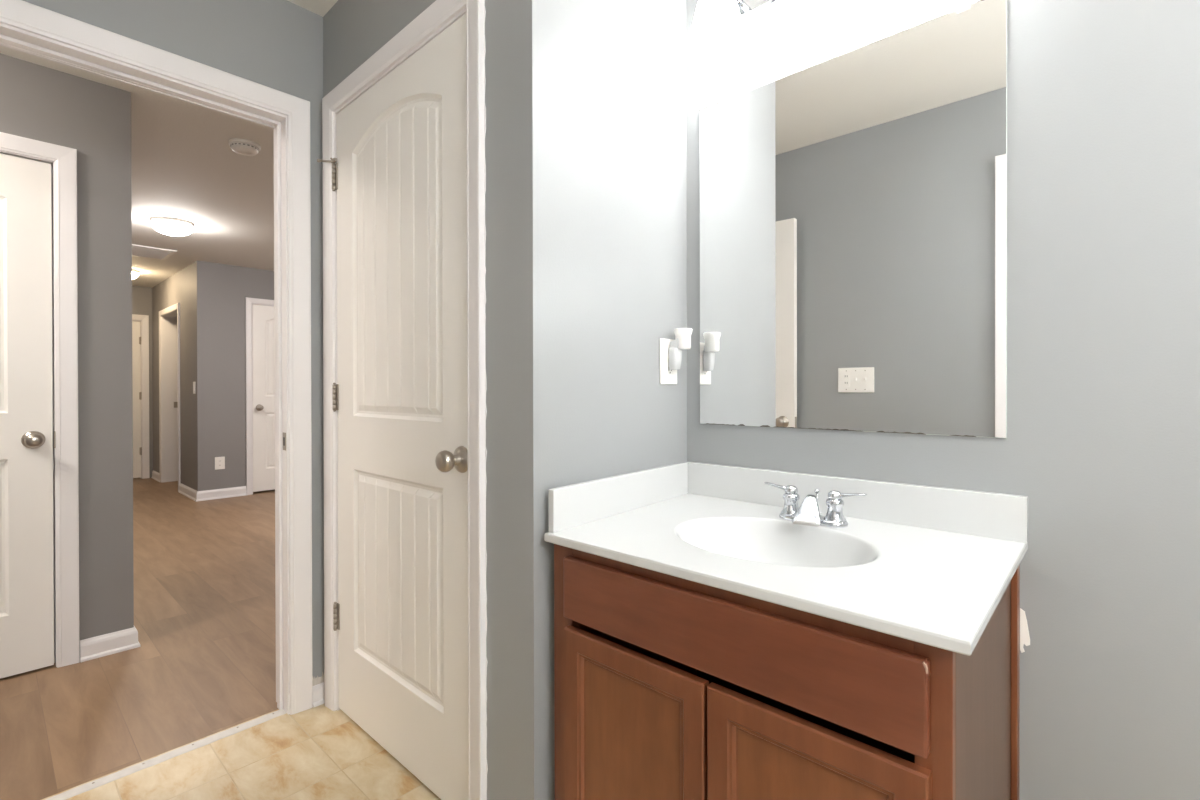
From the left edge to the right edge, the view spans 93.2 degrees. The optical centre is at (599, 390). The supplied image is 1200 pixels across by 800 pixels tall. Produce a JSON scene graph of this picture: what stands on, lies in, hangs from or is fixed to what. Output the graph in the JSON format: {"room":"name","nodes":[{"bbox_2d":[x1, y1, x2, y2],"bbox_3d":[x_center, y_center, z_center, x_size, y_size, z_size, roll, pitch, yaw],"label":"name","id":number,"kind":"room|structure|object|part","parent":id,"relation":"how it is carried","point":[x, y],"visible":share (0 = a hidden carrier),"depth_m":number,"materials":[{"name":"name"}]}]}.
{"room":"bathroom","nodes":[
{"label":"bathroom","id":0,"kind":"room"},
{"bbox_2d":[0,53,133,639],"bbox_3d":[-2.827,-0.175,1.602,0.120,2.550,2.327,0,0,43],"label":"wall","id":1,"kind":"structure","parent":0,"point":[38,102],"depth_m":2.34,"materials":[{"name":"grey paint"}]},
{"bbox_2d":[0,153,53,678],"bbox_3d":[-2.410,0.097,1.951,0.104,1.981,0.759,0,0,43],"label":"door","id":2,"kind":"structure","parent":1,"relation":"in","point":[26,418],"depth_m":2.19,"materials":[{"name":"white paint"}]},
{"bbox_2d":[0,132,79,667],"bbox_3d":[-2.455,0.065,1.994,0.137,2.064,0.904,0,0,43],"label":"door frame","id":3,"kind":"structure","parent":1,"relation":"attached to","point":[63,160],"depth_m":2.26,"materials":[{"name":"white paint"}]},
{"bbox_3d":[-2.159,0.195,2.245,0.016,0.067,0.004,0,0,43],"label":"strike plate","id":4,"kind":"part","parent":3,"relation":"part of","materials":[{"name":"silver metal"}]},
{"bbox_2d":[0,46,273,287],"bbox_3d":[-3.412,-1.325,4.700,7.010,0.100,6.100,0,0,43],"label":"ceiling","id":5,"kind":"structure","parent":0,"point":[184,165],"depth_m":3.50,"materials":[{"name":"white paint"}]},
{"bbox_2d":[132,269,138,278],"bbox_3d":[-5.046,-1.227,6.003,0.260,0.100,0.260,0,0,43],"label":"ceiling lamp","id":6,"kind":"object","parent":5,"relation":"attached to","point":[135,273],"visible":0.23,"depth_m":6.01,"materials":[{"name":"white glass"}]},
{"bbox_2d":[132,244,176,259],"bbox_3d":[-4.178,-1.269,5.189,0.504,0.013,0.400,0,0,43],"label":"ceiling vent","id":7,"kind":"object","parent":5,"relation":"in","point":[137,250],"visible":0.58,"depth_m":5.19,"materials":[{"name":"white plastic"}]},
{"bbox_2d":[150,216,193,235],"bbox_3d":[-3.224,-1.224,4.276,0.264,0.100,0.264,0,0,43],"label":"ceiling lamp","id":8,"kind":"object","parent":5,"relation":"attached to","point":[171,226],"visible":1,"depth_m":4.20,"materials":[{"name":"white glass"}]},
{"bbox_2d":[229,138,260,155],"bbox_3d":[-1.835,-1.252,2.928,0.140,0.041,0.140,0,0,43],"label":"smoke detector","id":9,"kind":"object","parent":5,"relation":"attached to","point":[241,146],"visible":1,"depth_m":2.89,"materials":[{"name":"white plastic"}]},
{"bbox_2d":[132,286,152,477],"bbox_3d":[-5.007,-0.193,7.759,0.120,2.550,3.773,0,0,43],"label":"wall","id":10,"kind":"structure","parent":0,"point":[141,296],"depth_m":7.04,"materials":[{"name":"grey paint"}]},
{"bbox_2d":[132,321,141,477],"bbox_3d":[-5.895,0.112,6.694,0.104,1.920,0.760,0,0,43],"label":"door","id":11,"kind":"structure","parent":10,"relation":"in","point":[136,325],"depth_m":6.95,"materials":[{"name":"white paint"}]},
{"bbox_2d":[132,314,149,478],"bbox_3d":[-5.941,0.080,6.733,0.137,2.015,0.908,0,0,43],"label":"door frame","id":12,"kind":"structure","parent":10,"relation":"attached to","point":[144,319],"depth_m":6.99,"materials":[{"name":"white paint"}]},
{"bbox_2d":[22,0,323,685],"bbox_3d":[-0.787,-0.182,2.288,0.120,2.550,6.100,0,0,43],"label":"wall","id":13,"kind":"structure","parent":0,"point":[275,44],"depth_m":1.88,"materials":[{"name":"grey paint"}]},
{"bbox_2d":[0,0,311,714],"bbox_3d":[-1.362,0.052,1.667,0.152,2.088,0.919,0,0,43],"label":"door frame","id":14,"kind":"structure","parent":13,"relation":"attached to","point":[25,27],"depth_m":1.92,"materials":[{"name":"white paint"}]},
{"bbox_3d":[-1.072,0.173,1.927,0.028,0.060,0.002,0,0,43],"label":"strike plate","id":15,"kind":"part","parent":14,"relation":"part of","materials":[{"name":"silver metal"}]},
{"bbox_2d":[312,682,324,707],"bbox_3d":[-0.980,1.062,1.981,0.020,0.066,0.048,0,0,43],"label":"baseboard","id":16,"kind":"structure","parent":13,"relation":"attached to","point":[318,698],"depth_m":1.98,"materials":[{"name":"white paint"}]},
{"bbox_2d":[152,263,194,489],"bbox_3d":[-4.752,-0.189,6.420,2.070,2.550,0.170,0,0,43],"label":"wall","id":17,"kind":"structure","parent":0,"point":[178,288],"depth_m":5.99,"materials":[{"name":"grey paint"}]},
{"bbox_2d":[151,470,159,481],"bbox_3d":[-5.391,1.039,6.886,0.464,0.094,0.020,0,0,43],"label":"baseboard","id":18,"kind":"structure","parent":17,"relation":"attached to","point":[155,475],"depth_m":6.88,"materials":[{"name":"white paint"}]},
{"bbox_2d":[159,303,180,490],"bbox_3d":[-4.803,0.074,6.457,0.979,2.023,0.187,0,0,43],"label":"door frame","id":19,"kind":"structure","parent":17,"relation":"attached to","point":[169,318],"depth_m":6.72,"materials":[{"name":"white paint"}]},
{"bbox_2d":[178,483,246,500],"bbox_3d":[-4.083,1.039,5.965,0.747,0.095,0.438,0,0,43],"label":"baseboard","id":20,"kind":"structure","parent":17,"relation":"attached to","point":[195,495],"depth_m":5.73,"materials":[{"name":"white paint"}]},
{"bbox_2d":[0,478,440,799],"bbox_3d":[-2.098,1.141,3.503,10.570,0.100,6.100,0,0,43],"label":"floor","id":21,"kind":"structure","parent":0,"point":[204,665],"depth_m":1.98,"materials":[{"name":"brown wood"}]},
{"bbox_2d":[45,709,285,799],"bbox_3d":[-1.338,1.093,1.650,0.039,0.007,0.773,0,0,43],"label":"threshold strip","id":22,"kind":"object","parent":21,"relation":"on","point":[104,780],"visible":1,"depth_m":1.69,"materials":[{"name":"beige wood"}]},
{"bbox_2d":[554,544,1019,799],"bbox_3d":[0.364,0.712,1.190,0.774,0.765,0.574,0,0,43],"label":"vanity cabinet","id":23,"kind":"object","parent":21,"relation":"on","point":[667,687],"visible":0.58,"depth_m":0.95,"materials":[{"name":"brown wood"}]},
{"bbox_3d":[0.057,0.738,1.097,0.234,0.354,0.002,0,0,43],"label":"door panel","id":24,"kind":"part","parent":23,"relation":"part of","materials":[{"name":"brown wood"}]},
{"bbox_3d":[0.057,0.738,1.097,0.346,0.466,0.019,0,0,43],"label":"door","id":25,"kind":"part","parent":23,"relation":"part of","materials":[{"name":"brown wood"}]},
{"bbox_3d":[0.099,0.712,1.461,0.016,0.764,0.535,0,0,43],"label":"panel","id":26,"kind":"part","parent":23,"relation":"part of","materials":[{"name":"brown wood"}]},
{"bbox_3d":[0.180,0.419,0.981,0.689,0.129,0.019,0,0,43],"label":"drawer","id":27,"kind":"part","parent":23,"relation":"part of","materials":[{"name":"brown wood"}]},
{"bbox_2d":[544,461,1027,655],"bbox_3d":[0.358,0.329,1.190,0.809,0.237,0.581,0,0,43],"label":"sink","id":28,"kind":"object","parent":23,"relation":"in","point":[928,565],"visible":0.84,"depth_m":1.18,"materials":[{"name":"white stone"}]},
{"bbox_2d":[764,482,866,527],"bbox_3d":[0.468,0.263,1.283,0.236,0.079,0.129,0,0,43],"label":"faucet","id":29,"kind":"object","parent":28,"relation":"on","point":[808,513],"visible":1,"depth_m":1.26,"materials":[{"name":"silver metal"}]},
{"bbox_3d":[0.434,0.234,1.359,0.082,0.021,0.031,0,0,43],"label":"lever","id":30,"kind":"part","parent":29,"relation":"part of","materials":[{"name":"silver metal"}]},
{"bbox_3d":[0.473,0.270,1.276,0.059,0.066,0.117,0,0,29],"label":"spout","id":31,"kind":"part","parent":29,"relation":"part of","materials":[{"name":"silver metal"}]},
{"bbox_3d":[0.490,0.296,1.307,0.156,0.012,0.056,0,0,43],"label":"plate","id":32,"kind":"part","parent":29,"relation":"part of","materials":[{"name":"silver metal"}]},
{"bbox_3d":[0.507,0.262,1.326,0.012,0.064,0.012,0,0,43],"label":"lift rod","id":33,"kind":"part","parent":29,"relation":"part of","materials":[{"name":"silver metal"}]},
{"bbox_3d":[0.546,0.234,1.255,0.082,0.021,0.031,0,0,43],"label":"lever","id":34,"kind":"part","parent":29,"relation":"part of","materials":[{"name":"silver metal"}]},
{"bbox_3d":[0.312,0.738,0.862,0.224,0.354,0.002,0,0,43],"label":"door panel","id":35,"kind":"part","parent":23,"relation":"part of","materials":[{"name":"brown wood"}]},
{"bbox_3d":[0.312,0.738,0.862,0.336,0.466,0.019,0,0,43],"label":"door","id":36,"kind":"part","parent":23,"relation":"part of","materials":[{"name":"brown wood"}]},
{"bbox_3d":[0.649,0.713,0.954,0.012,0.764,0.535,0,0,43],"label":"panel","id":37,"kind":"part","parent":23,"relation":"part of","materials":[{"name":"brown laminate"}]},
{"bbox_2d":[194,261,273,490],"bbox_3d":[-3.061,-0.193,6.639,0.120,2.550,2.783,0,0,43],"label":"wall","id":38,"kind":"structure","parent":0,"point":[221,291],"depth_m":5.72,"materials":[{"name":"grey paint"}]},
{"bbox_2d":[215,457,224,469],"bbox_3d":[-3.830,0.732,5.711,0.009,0.125,0.086,0,0,43],"label":"wall outlet","id":39,"kind":"object","parent":38,"relation":"attached to","point":[219,461],"visible":1,"depth_m":5.71,"materials":[{"name":"white plastic"}]},
{"bbox_2d":[246,297,273,494],"bbox_3d":[-3.414,0.058,6.244,0.137,2.051,0.883,0,0,43],"label":"door frame","id":40,"kind":"structure","parent":38,"relation":"attached to","point":[249,301],"depth_m":5.89,"materials":[{"name":"white paint"}]},
{"bbox_2d":[252,304,274,491],"bbox_3d":[-3.369,0.080,6.203,0.104,1.965,0.757,0,0,43],"label":"door","id":41,"kind":"structure","parent":38,"relation":"in","point":[263,357],"depth_m":6.02,"materials":[{"name":"white paint"}]},
{"bbox_2d":[287,0,337,16],"bbox_3d":[0.143,-1.363,0.671,3.442,0.100,1.863,0,0,43],"label":"ceiling","id":42,"kind":"structure","parent":0,"point":[320,7],"depth_m":1.94,"materials":[{"name":"white paint"}]},
{"bbox_2d":[323,0,565,799],"bbox_3d":[-0.526,-0.180,1.657,1.124,2.550,0.100,0,0,43],"label":"wall","id":43,"kind":"structure","parent":0,"point":[525,90],"depth_m":1.28,"materials":[{"name":"grey paint"}]},
{"bbox_2d":[317,13,467,799],"bbox_3d":[-0.635,0.072,1.670,0.821,2.022,0.104,0,0,43],"label":"door","id":44,"kind":"structure","parent":43,"relation":"in","point":[399,174],"depth_m":1.62,"materials":[{"name":"white paint"}]},
{"bbox_2d":[322,0,487,799],"bbox_3d":[-0.582,0.041,1.698,0.924,2.107,0.117,0,0,43],"label":"door frame","id":45,"kind":"structure","parent":43,"relation":"attached to","point":[440,14],"depth_m":1.38,"materials":[{"name":"white paint"}]},
{"bbox_2d":[565,0,686,485],"bbox_3d":[0.045,-0.181,1.535,0.120,2.550,0.495,0,0,43],"label":"wall","id":46,"kind":"structure","parent":0,"point":[626,76],"depth_m":1.47,"materials":[{"name":"grey paint"}]},
{"bbox_2d":[659,338,676,383],"bbox_3d":[0.195,-0.081,1.603,0.009,0.128,0.080,0,0,43],"label":"wall outlet","id":47,"kind":"object","parent":46,"relation":"attached to","point":[666,376],"visible":0.8,"depth_m":1.59,"materials":[{"name":"white plastic"}]},
{"bbox_2d":[666,349,672,373],"bbox_3d":[0.196,-0.081,1.601,0.004,0.068,0.033,0,0,43],"label":"receptacle","id":48,"kind":"object","parent":47,"relation":"attached to","point":[668,371],"depth_m":1.59,"materials":[{"name":"white plastic"}]},
{"bbox_2d":[669,328,692,369],"bbox_3d":[0.229,-0.115,1.589,0.060,0.114,0.056,0,0,43],"label":"air freshener","id":49,"kind":"object","parent":47,"relation":"attached to","point":[682,340],"visible":1,"depth_m":1.57,"materials":[{"name":"white plastic"}]},
{"bbox_3d":[0.214,-0.124,1.589,0.030,0.042,0.024,0,0,43],"label":"arm","id":50,"kind":"part","parent":49,"relation":"part of","materials":[{"name":"white plastic"}]},
{"bbox_2d":[686,0,1199,799],"bbox_3d":[0.692,-0.181,1.357,3.322,2.550,0.122,0,0,43],"label":"wall","id":51,"kind":"structure","parent":0,"point":[1102,442],"depth_m":1.07,"materials":[{"name":"grey paint"}]},
{"bbox_2d":[693,0,789,37],"bbox_3d":[0.494,-1.027,1.324,0.586,0.168,0.191,0,0,43],"label":"vanity light","id":52,"kind":"object","parent":51,"relation":"attached to","point":[713,18],"visible":1,"depth_m":1.49,"materials":[{"name":"white glass"}]},
{"bbox_3d":[0.300,-0.986,1.456,0.122,0.085,0.122,0,0,43],"label":"lamp shade","id":53,"kind":"part","parent":52,"relation":"part of","materials":[{"name":"white glass"}]},
{"bbox_3d":[0.549,-1.056,1.384,0.560,0.110,0.028,0,0,43],"label":"plate","id":54,"kind":"part","parent":52,"relation":"part of","materials":[{"name":"silver metal"}]},
{"bbox_2d":[699,0,1006,437],"bbox_3d":[0.556,-0.363,1.394,0.728,0.920,0.009,0,0,43],"label":"mirror","id":55,"kind":"object","parent":51,"relation":"attached to","point":[853,204],"visible":1,"depth_m":1.33,"materials":[{"name":"grey mirror"}]},
{"bbox_2d":[687,461,1027,543],"bbox_3d":[0.549,0.256,1.395,0.808,0.092,0.020,0,0,43],"label":"backsplash","id":56,"kind":"structure","parent":51,"relation":"attached to","point":[1001,516],"depth_m":1.28,"materials":[{"name":"white stone"}]},
{"bbox_3d":[-4.247,-0.183,4.411,5.775,2.550,0.120,0,0,43],"label":"wall","id":57,"kind":"structure","parent":0,"visible":0},
{"bbox_2d":[80,626,140,661],"bbox_3d":[-2.366,1.053,2.665,0.920,0.083,0.190,0,0,43],"label":"baseboard","id":58,"kind":"structure","parent":57,"relation":"attached to","point":[127,639],"depth_m":2.35,"materials":[{"name":"white paint"}]}
]}

